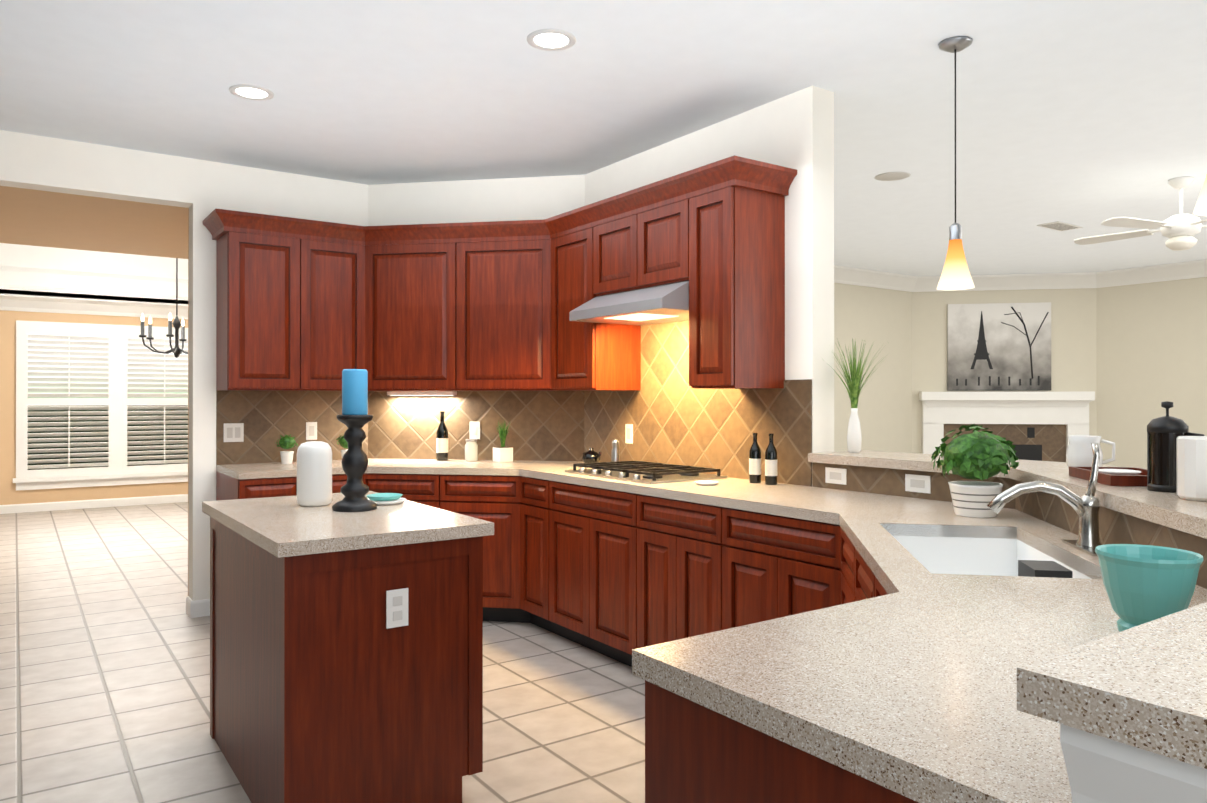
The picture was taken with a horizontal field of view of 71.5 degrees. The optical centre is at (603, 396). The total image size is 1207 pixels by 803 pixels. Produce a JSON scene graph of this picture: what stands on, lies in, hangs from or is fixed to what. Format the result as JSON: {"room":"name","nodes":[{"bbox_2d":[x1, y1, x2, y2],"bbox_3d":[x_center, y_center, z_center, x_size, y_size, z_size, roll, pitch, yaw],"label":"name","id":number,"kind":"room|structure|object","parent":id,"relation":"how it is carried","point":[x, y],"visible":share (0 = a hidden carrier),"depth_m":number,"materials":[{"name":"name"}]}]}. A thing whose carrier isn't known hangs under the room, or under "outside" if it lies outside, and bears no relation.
{"room":"kitchen","nodes":[
{"label":"kitchen","id":0,"kind":"room"},
{"bbox_2d":[0,243,187,504],"bbox_3d":[-6.121,-0.293,10.232,7.000,3.270,0.150,0,0,-35],"label":"wall","id":1,"kind":"structure","parent":0,"point":[9,494],"depth_m":9.90,"materials":[{"name":"beige paint"}]},
{"bbox_2d":[13,320,187,490],"bbox_3d":[-5.927,0.102,10.233,2.100,1.960,0.074,0,0,-35],"label":"window shutters","id":2,"kind":"object","parent":1,"relation":"attached to","point":[101,404],"visible":0.81,"depth_m":10.12,"materials":[{"name":"white wood"}]},
{"bbox_2d":[0,186,187,303],"bbox_3d":[-4.932,-1.551,7.496,8.200,0.765,6.500,0,0,-35],"label":"ceiling","id":3,"kind":"structure","parent":0,"point":[31,217],"depth_m":6.20,"materials":[{"name":"beige paint"}]},
{"bbox_2d":[139,258,187,357],"bbox_3d":[-3.994,-1.122,7.848,0.645,1.519,0.624,0,0,-35],"label":"chandelier","id":4,"kind":"object","parent":3,"relation":"hanging from","point":[176,350],"visible":0.79,"depth_m":7.83,"materials":[{"name":"black metal"}]},
{"bbox_2d":[0,130,367,600],"bbox_3d":[-2.285,-0.053,5.289,3.700,2.770,0.150,0,0,-35],"label":"wall","id":5,"kind":"structure","parent":0,"point":[218,185],"depth_m":5.08,"materials":[{"name":"white paint"}]},
{"bbox_2d":[0,494,209,617],"bbox_3d":[0.186,1.285,6.379,12.900,0.100,13.400,0,0,-35],"label":"baseboard","id":6,"kind":"structure","parent":5,"relation":"attached to","point":[197,608],"depth_m":9.95,"materials":[{"name":"white wood"}]},
{"bbox_2d":[224,423,243,441],"bbox_3d":[-2.286,0.222,5.180,0.115,0.115,0.005,0,0,-35],"label":"electrical outlet","id":7,"kind":"object","parent":5,"relation":"attached to","point":[233,432],"visible":1,"depth_m":5.18,"materials":[{"name":"white plastic"}]},
{"bbox_2d":[215,211,306,394],"bbox_3d":[-2.079,-0.550,5.128,0.462,1.025,0.348,0,0,-35],"label":"upper cabinet","id":8,"kind":"object","parent":5,"relation":"attached to","point":[251,249],"depth_m":4.95,"materials":[{"name":"brown wood"}]},
{"bbox_2d":[306,422,316,439],"bbox_3d":[-1.899,0.223,5.452,0.070,0.115,0.005,0,0,-35],"label":"electrical outlet","id":9,"kind":"object","parent":5,"relation":"attached to","point":[311,430],"visible":1,"depth_m":5.45,"materials":[{"name":"white plastic"}]},
{"bbox_2d":[287,217,378,394],"bbox_3d":[-1.770,-0.550,5.322,0.503,1.025,0.384,0,0,-35],"label":"upper cabinet","id":10,"kind":"object","parent":5,"relation":"attached to","point":[323,257],"depth_m":5.16,"materials":[{"name":"brown wood"}]},
{"bbox_2d":[188,208,188,595],"bbox_3d":[-1.204,-0.051,6.151,3.340,2.770,0.020,0,0,-35],"label":"wall","id":11,"kind":"structure","parent":0,"point":[188,401],"depth_m":5.19,"materials":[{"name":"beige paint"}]},
{"bbox_2d":[0,502,644,802],"bbox_3d":[-0.187,1.364,6.301,14.600,0.060,13.900,0,0,-35],"label":"floor","id":12,"kind":"structure","parent":0,"point":[104,667],"depth_m":3.79,"materials":[{"name":"tile"}]},
{"bbox_2d":[202,491,493,802],"bbox_3d":[-0.970,0.871,3.024,0.680,0.915,1.165,0,0,-35],"label":"kitchen island","id":13,"kind":"object","parent":12,"relation":"on","point":[326,686],"visible":0.98,"depth_m":2.60,"materials":[{"name":"brown wood"}]},
{"bbox_2d":[297,441,331,506],"bbox_3d":[-1.101,0.291,3.193,0.128,0.242,0.128,0,0,-35],"label":"vase","id":14,"kind":"object","parent":13,"relation":"on","point":[314,473],"visible":1,"depth_m":3.14,"materials":[{"name":"white ceramic"}]},
{"bbox_2d":[332,366,376,511],"bbox_3d":[-0.910,0.150,3.070,0.160,0.525,0.160,0,0,-35],"label":"candlestick","id":15,"kind":"object","parent":13,"relation":"on","point":[354,418],"visible":1,"depth_m":3.04,"materials":[{"name":"black wood"}]},
{"bbox_2d":[366,493,406,504],"bbox_3d":[-0.850,0.397,3.253,0.170,0.032,0.167,0,0,-35],"label":"dishes","id":16,"kind":"object","parent":13,"relation":"on","point":[386,498],"visible":0.92,"depth_m":3.21,"materials":[{"name":"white ceramic"}]},
{"bbox_2d":[386,588,407,628],"bbox_3d":[-0.633,0.650,2.575,0.070,0.115,0.005,0,0,-35],"label":"outlet","id":17,"kind":"object","parent":13,"relation":"attached to","point":[396,607],"visible":1,"depth_m":2.57,"materials":[{"name":"white plastic"}]},
{"bbox_2d":[216,439,782,655],"bbox_3d":[-0.271,0.815,3.856,2.350,1.030,4.503,0,0,-35],"label":"base cabinet","id":18,"kind":"object","parent":12,"relation":"on","point":[573,608],"depth_m":4.87,"materials":[{"name":"brown wood"}]},
{"bbox_2d":[275,435,297,463],"bbox_3d":[-1.974,0.326,5.228,0.138,0.181,0.134,0,0,-35],"label":"plant","id":19,"kind":"object","parent":18,"relation":"on","point":[287,442],"visible":1,"depth_m":5.20,"materials":[{"name":"green plant"}]},
{"bbox_2d":[336,434,347,457],"bbox_3d":[-1.646,0.324,5.388,0.143,0.186,0.142,0,0,-35],"label":"plant","id":20,"kind":"object","parent":18,"relation":"on","point":[343,442],"visible":0.19,"depth_m":5.35,"materials":[{"name":"green plant"}]},
{"bbox_2d":[436,411,447,460],"bbox_3d":[-1.055,0.257,5.486,0.078,0.320,0.078,0,0,-35],"label":"wine bottle","id":21,"kind":"object","parent":18,"relation":"on","point":[442,443],"visible":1,"depth_m":5.46,"materials":[{"name":"black glass"}]},
{"bbox_2d":[465,439,477,460],"bbox_3d":[-0.860,0.347,5.452,0.084,0.140,0.084,0,0,-35],"label":"ceramic jar","id":22,"kind":"object","parent":18,"relation":"on","point":[471,449],"visible":1,"depth_m":5.42,"materials":[{"name":"white ceramic"}]},
{"bbox_2d":[493,421,512,461],"bbox_3d":[-0.646,0.283,5.394,0.120,0.268,0.121,0,0,-35],"label":"plant","id":23,"kind":"object","parent":18,"relation":"on","point":[502,453],"visible":1,"depth_m":5.37,"materials":[{"name":"green plant"}]},
{"bbox_2d":[582,447,600,462],"bbox_3d":[-0.071,0.361,5.059,0.109,0.110,0.196,0,0,-35],"label":"teapot","id":24,"kind":"object","parent":18,"relation":"on","point":[591,455],"visible":0.73,"depth_m":5.02,"materials":[{"name":"silver"}]},
{"bbox_2d":[611,439,619,461],"bbox_3d":[0.071,0.332,4.944,0.048,0.168,0.047,0,0,-35],"label":"pepper mill","id":25,"kind":"object","parent":18,"relation":"on","point":[615,453],"visible":0.85,"depth_m":4.93,"materials":[{"name":"silver metal"}]},
{"bbox_2d":[565,461,727,483],"bbox_3d":[0.211,0.391,4.431,0.500,0.047,0.760,0,0,-35],"label":"cooktop","id":26,"kind":"object","parent":18,"relation":"in","point":[646,472],"visible":1,"depth_m":4.29,"materials":[{"name":"silver metal"}]},
{"bbox_2d":[694,480,718,484],"bbox_3d":[0.486,0.407,3.952,0.120,0.014,0.120,0,0,-35],"label":"dish","id":27,"kind":"object","parent":18,"relation":"on","point":[704,482],"visible":1,"depth_m":3.94,"materials":[{"name":"white ceramic"}]},
{"bbox_2d":[749,433,760,482],"bbox_3d":[0.728,0.294,4.025,0.058,0.240,0.058,0,0,-35],"label":"wine bottle","id":28,"kind":"object","parent":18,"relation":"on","point":[755,464],"visible":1,"depth_m":4.00,"materials":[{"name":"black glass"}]},
{"bbox_2d":[765,433,776,484],"bbox_3d":[0.791,0.294,3.953,0.058,0.240,0.058,0,0,-35],"label":"wine bottle","id":29,"kind":"object","parent":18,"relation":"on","point":[771,465],"visible":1,"depth_m":3.93,"materials":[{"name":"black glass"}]},
{"bbox_2d":[607,587,1206,802],"bbox_3d":[1.243,0.811,1.698,2.350,1.030,0.881,0,0,-35],"label":"base cabinet","id":30,"kind":"object","parent":12,"relation":"on","point":[733,714],"depth_m":1.11,"materials":[{"name":"brown wood"}]},
{"bbox_2d":[332,451,1206,774],"bbox_3d":[0.946,0.277,2.271,2.620,0.040,2.598,0,0,-35],"label":"countertop","id":31,"kind":"structure","parent":30,"relation":"on","point":[1000,611],"depth_m":2.67,"materials":[{"name":"beige stone"}]},
{"bbox_2d":[829,338,885,452],"bbox_3d":[1.162,-0.005,3.893,0.306,0.528,0.320,0,0,-35],"label":"vase","id":32,"kind":"object","parent":31,"relation":"on","point":[854,434],"visible":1,"depth_m":3.87,"materials":[{"name":"white ceramic"}]},
{"bbox_2d":[931,423,1018,517],"bbox_3d":[1.295,0.253,2.920,0.278,0.319,0.291,0,0,-35],"label":"plant","id":33,"kind":"object","parent":31,"relation":"on","point":[977,455],"visible":0.9,"depth_m":2.85,"materials":[{"name":"green plant"}]},
{"bbox_2d":[987,443,1101,555],"bbox_3d":[1.246,0.268,2.273,0.288,0.286,0.288,0,0,-35],"label":"faucet","id":34,"kind":"object","parent":31,"relation":"on","point":[1086,507],"visible":0.96,"depth_m":2.25,"materials":[{"name":"silver metal"}]},
{"bbox_2d":[1066,435,1114,467],"bbox_3d":[1.621,0.194,2.806,0.110,0.125,0.131,0,0,-35],"label":"mug","id":35,"kind":"object","parent":31,"relation":"on","point":[1079,452],"visible":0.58,"depth_m":2.78,"materials":[{"name":"white ceramic"}]},
{"bbox_2d":[1069,466,1146,485],"bbox_3d":[1.582,0.241,2.548,0.200,0.030,0.320,0,0,10],"label":"wood tray","id":36,"kind":"object","parent":31,"relation":"on","point":[1122,476],"visible":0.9,"depth_m":2.53,"materials":[{"name":"brown wood"}]},
{"bbox_2d":[1095,544,1203,631],"bbox_3d":[0.942,0.339,1.450,0.158,0.141,0.156,0,0,-35],"label":"bowl","id":37,"kind":"object","parent":31,"relation":"on","point":[1143,584],"visible":0.85,"depth_m":1.41,"materials":[{"name":"teal ceramic"}]},
{"bbox_2d":[1147,401,1203,491],"bbox_3d":[1.547,0.134,2.268,0.095,0.243,0.132,0,0,-35],"label":"press","id":38,"kind":"object","parent":31,"relation":"on","point":[1164,432],"visible":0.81,"depth_m":2.25,"materials":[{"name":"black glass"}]},
{"bbox_2d":[1176,436,1206,500],"bbox_3d":[1.498,0.178,2.077,0.142,0.155,0.135,0,0,-35],"label":"canister","id":39,"kind":"object","parent":31,"relation":"on","point":[1191,451],"visible":1,"depth_m":2.06,"materials":[{"name":"white ceramic"}]},
{"bbox_2d":[919,391,1094,461],"bbox_3d":[4.699,0.641,9.814,1.880,1.400,0.167,0,0,10],"label":"fireplace","id":40,"kind":"object","parent":12,"relation":"on","point":[1039,426],"visible":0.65,"depth_m":9.80,"materials":[{"name":"wood"}]},
{"bbox_2d":[363,387,586,446],"bbox_3d":[-0.858,0.190,5.546,1.060,0.455,1.060,0,0,-35],"label":"backsplash","id":41,"kind":"structure","parent":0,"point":[398,416],"depth_m":5.53,"materials":[{"name":"brown tile"}]},
{"bbox_2d":[368,175,584,225],"bbox_3d":[-0.844,-0.052,5.626,1.499,2.770,0.150,0,0,10],"label":"wall","id":42,"kind":"structure","parent":0,"point":[512,199],"depth_m":5.55,"materials":[{"name":"white paint"}]},
{"bbox_2d":[359,223,450,390],"bbox_3d":[-1.207,-0.559,5.251,0.530,1.018,0.486,0,0,-35],"label":"upper cabinet","id":43,"kind":"object","parent":42,"relation":"attached to","point":[405,270],"depth_m":5.26,"materials":[{"name":"brown wood"}]},
{"bbox_2d":[470,422,479,438],"bbox_3d":[-0.851,0.223,5.537,0.070,0.115,0.005,0,0,10],"label":"electrical outlet","id":44,"kind":"object","parent":42,"relation":"attached to","point":[474,430],"visible":0.89,"depth_m":5.54,"materials":[{"name":"white plastic"}]},
{"bbox_2d":[451,217,550,390],"bbox_3d":[-0.629,-0.559,5.149,0.486,1.018,0.530,0,0,-35],"label":"upper cabinet","id":45,"kind":"object","parent":42,"relation":"attached to","point":[501,270],"depth_m":5.16,"materials":[{"name":"brown wood"}]},
{"bbox_2d":[0,0,1206,274],"bbox_3d":[1.681,-1.471,3.646,14.600,0.060,7.400,0,0,-35],"label":"ceiling","id":46,"kind":"structure","parent":0,"point":[1012,130],"depth_m":3.98,"materials":[{"name":"white paint"}]},
{"bbox_2d":[229,84,273,100],"bbox_3d":[-1.663,-1.436,3.962,0.200,0.006,0.200,0,0,-35],"label":"recessed light","id":47,"kind":"object","parent":46,"relation":"in","point":[250,92],"visible":1,"depth_m":3.96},
{"bbox_2d":[527,29,575,50],"bbox_3d":[-0.210,-1.437,3.381,0.200,0.006,0.200,0,0,-35],"label":"recessed light","id":48,"kind":"object","parent":46,"relation":"in","point":[550,39],"visible":1,"depth_m":3.38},
{"bbox_2d":[875,172,910,180],"bbox_3d":[1.884,-1.434,5.463,0.224,0.005,0.224,0,0,-35],"label":"ceiling speaker","id":49,"kind":"object","parent":46,"relation":"attached to","point":[891,176],"visible":0.98,"depth_m":5.45,"materials":[{"name":"white plastic"}]},
{"bbox_2d":[937,36,974,289],"bbox_3d":[1.431,-0.941,3.409,0.144,0.999,0.144,0,0,-35],"label":"pendant light","id":50,"kind":"object","parent":46,"relation":"hanging from","point":[955,275],"visible":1,"depth_m":3.38,"materials":[{"name":"orange glass"}]},
{"bbox_2d":[1037,221,1082,230],"bbox_3d":[3.832,-1.428,7.038,0.400,0.011,0.180,0,0,-35],"label":"ceiling vent","id":51,"kind":"object","parent":46,"relation":"in","point":[1059,226],"visible":0.98,"depth_m":7.01,"materials":[{"name":"grey metal"}]},
{"bbox_2d":[1074,176,1206,250],"bbox_3d":[3.778,-1.202,5.572,1.274,0.469,1.237,0,0,-35],"label":"ceiling fan","id":52,"kind":"object","parent":46,"relation":"hanging from","point":[1180,230],"visible":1,"depth_m":5.48,"materials":[{"name":"white"}]},
{"bbox_2d":[1193,175,1206,215],"bbox_3d":[1.388,-0.928,1.852,0.144,1.029,0.144,0,0,-35],"label":"pendant light","id":53,"kind":"object","parent":46,"relation":"hanging from","point":[1200,208],"visible":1,"depth_m":1.86,"materials":[{"name":"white glass"}]},
{"bbox_2d":[585,85,833,452],"bbox_3d":[0.190,-0.053,5.114,0.150,2.770,2.920,0,0,-35],"label":"wall","id":54,"kind":"structure","parent":0,"point":[795,130],"depth_m":3.96,"materials":[{"name":"white paint"}]},
{"bbox_2d":[551,204,642,394],"bbox_3d":[-0.077,-0.551,5.028,0.384,1.025,0.497,0,0,-35],"label":"upper cabinet","id":55,"kind":"object","parent":54,"relation":"attached to","point":[588,358],"depth_m":4.88,"materials":[{"name":"brown wood"}]},
{"bbox_2d":[591,195,626,298],"bbox_3d":[0.217,-0.816,4.640,0.348,0.495,0.469,0,0,-35],"label":"upper cabinet","id":56,"kind":"object","parent":54,"relation":"attached to","point":[609,217],"depth_m":4.59,"materials":[{"name":"brown wood"}]},
{"bbox_2d":[625,424,632,443],"bbox_3d":[0.153,0.222,5.014,0.005,0.115,0.070,0,0,-35],"label":"electrical outlet","id":57,"kind":"object","parent":54,"relation":"attached to","point":[628,433],"visible":1,"depth_m":5.01,"materials":[{"name":"white plastic"}]},
{"bbox_2d":[627,175,686,290],"bbox_3d":[0.419,-0.817,4.353,0.348,0.495,0.469,0,0,-35],"label":"upper cabinet","id":58,"kind":"object","parent":54,"relation":"attached to","point":[657,213],"depth_m":4.25,"materials":[{"name":"brown wood"}]},
{"bbox_2d":[569,281,688,324],"bbox_3d":[0.249,-0.491,4.447,0.499,0.150,0.812,0,0,-35],"label":"range hood","id":59,"kind":"object","parent":58,"relation":"attached to","point":[659,304],"visible":0.83,"depth_m":4.29,"materials":[{"name":"silver metal"}]},
{"bbox_2d":[683,159,790,390],"bbox_3d":[0.640,-0.552,4.038,0.348,1.025,0.300,0,0,-35],"label":"upper cabinet","id":60,"kind":"object","parent":54,"relation":"attached to","point":[734,331],"depth_m":3.92,"materials":[{"name":"brown wood"}]},
{"bbox_2d":[825,467,846,484],"bbox_3d":[1.039,0.355,3.751,0.005,0.070,0.115,0,0,-35],"label":"electrical outlet","id":61,"kind":"object","parent":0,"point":[836,475],"visible":1,"depth_m":3.75,"materials":[{"name":"white plastic"}]},
{"bbox_2d":[834,283,911,452],"bbox_3d":[1.866,-0.046,8.875,4.515,2.770,0.150,0,0,-35],"label":"wall","id":62,"kind":"structure","parent":0,"point":[877,317],"depth_m":9.69,"materials":[{"name":"beige paint"}]},
{"bbox_2d":[834,258,940,275],"bbox_3d":[2.709,-1.460,9.317,6.400,0.060,0.700,0,0,-35],"label":"ceiling","id":63,"kind":"structure","parent":0,"point":[867,266],"depth_m":9.35,"materials":[{"name":"white paint"}]},
{"bbox_2d":[905,474,930,493],"bbox_3d":[1.278,0.354,3.410,0.005,0.070,0.115,0,0,-35],"label":"electrical outlet","id":64,"kind":"object","parent":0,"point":[918,483],"visible":1,"depth_m":3.41,"materials":[{"name":"white plastic"}]},
{"bbox_2d":[912,288,1096,453],"bbox_3d":[4.727,-0.044,9.974,2.044,2.770,0.150,0,0,10],"label":"wall","id":65,"kind":"structure","parent":0,"point":[1073,339],"depth_m":9.85,"materials":[{"name":"beige paint"}]},
{"bbox_2d":[947,302,1050,390],"bbox_3d":[4.660,-0.587,9.880,1.140,1.026,0.051,0,0,10],"label":"canvas art","id":66,"kind":"object","parent":65,"relation":"attached to","point":[998,346],"visible":0.96,"depth_m":9.87,"materials":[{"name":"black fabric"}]},
{"bbox_2d":[1096,277,1206,468],"bbox_3d":[7.562,-0.049,7.232,0.150,2.770,6.315,0,0,-35],"label":"wall","id":67,"kind":"structure","parent":0,"point":[1151,346],"depth_m":9.30,"materials":[{"name":"beige paint"}]},
{"bbox_2d":[0,259,1206,318],"bbox_3d":[0.186,-1.215,6.384,12.900,0.439,13.400,0,0,-35],"label":"crown molding","id":68,"kind":"structure","parent":67,"relation":"attached to","point":[910,283],"depth_m":9.75,"materials":[{"name":"white wood"}]}
]}

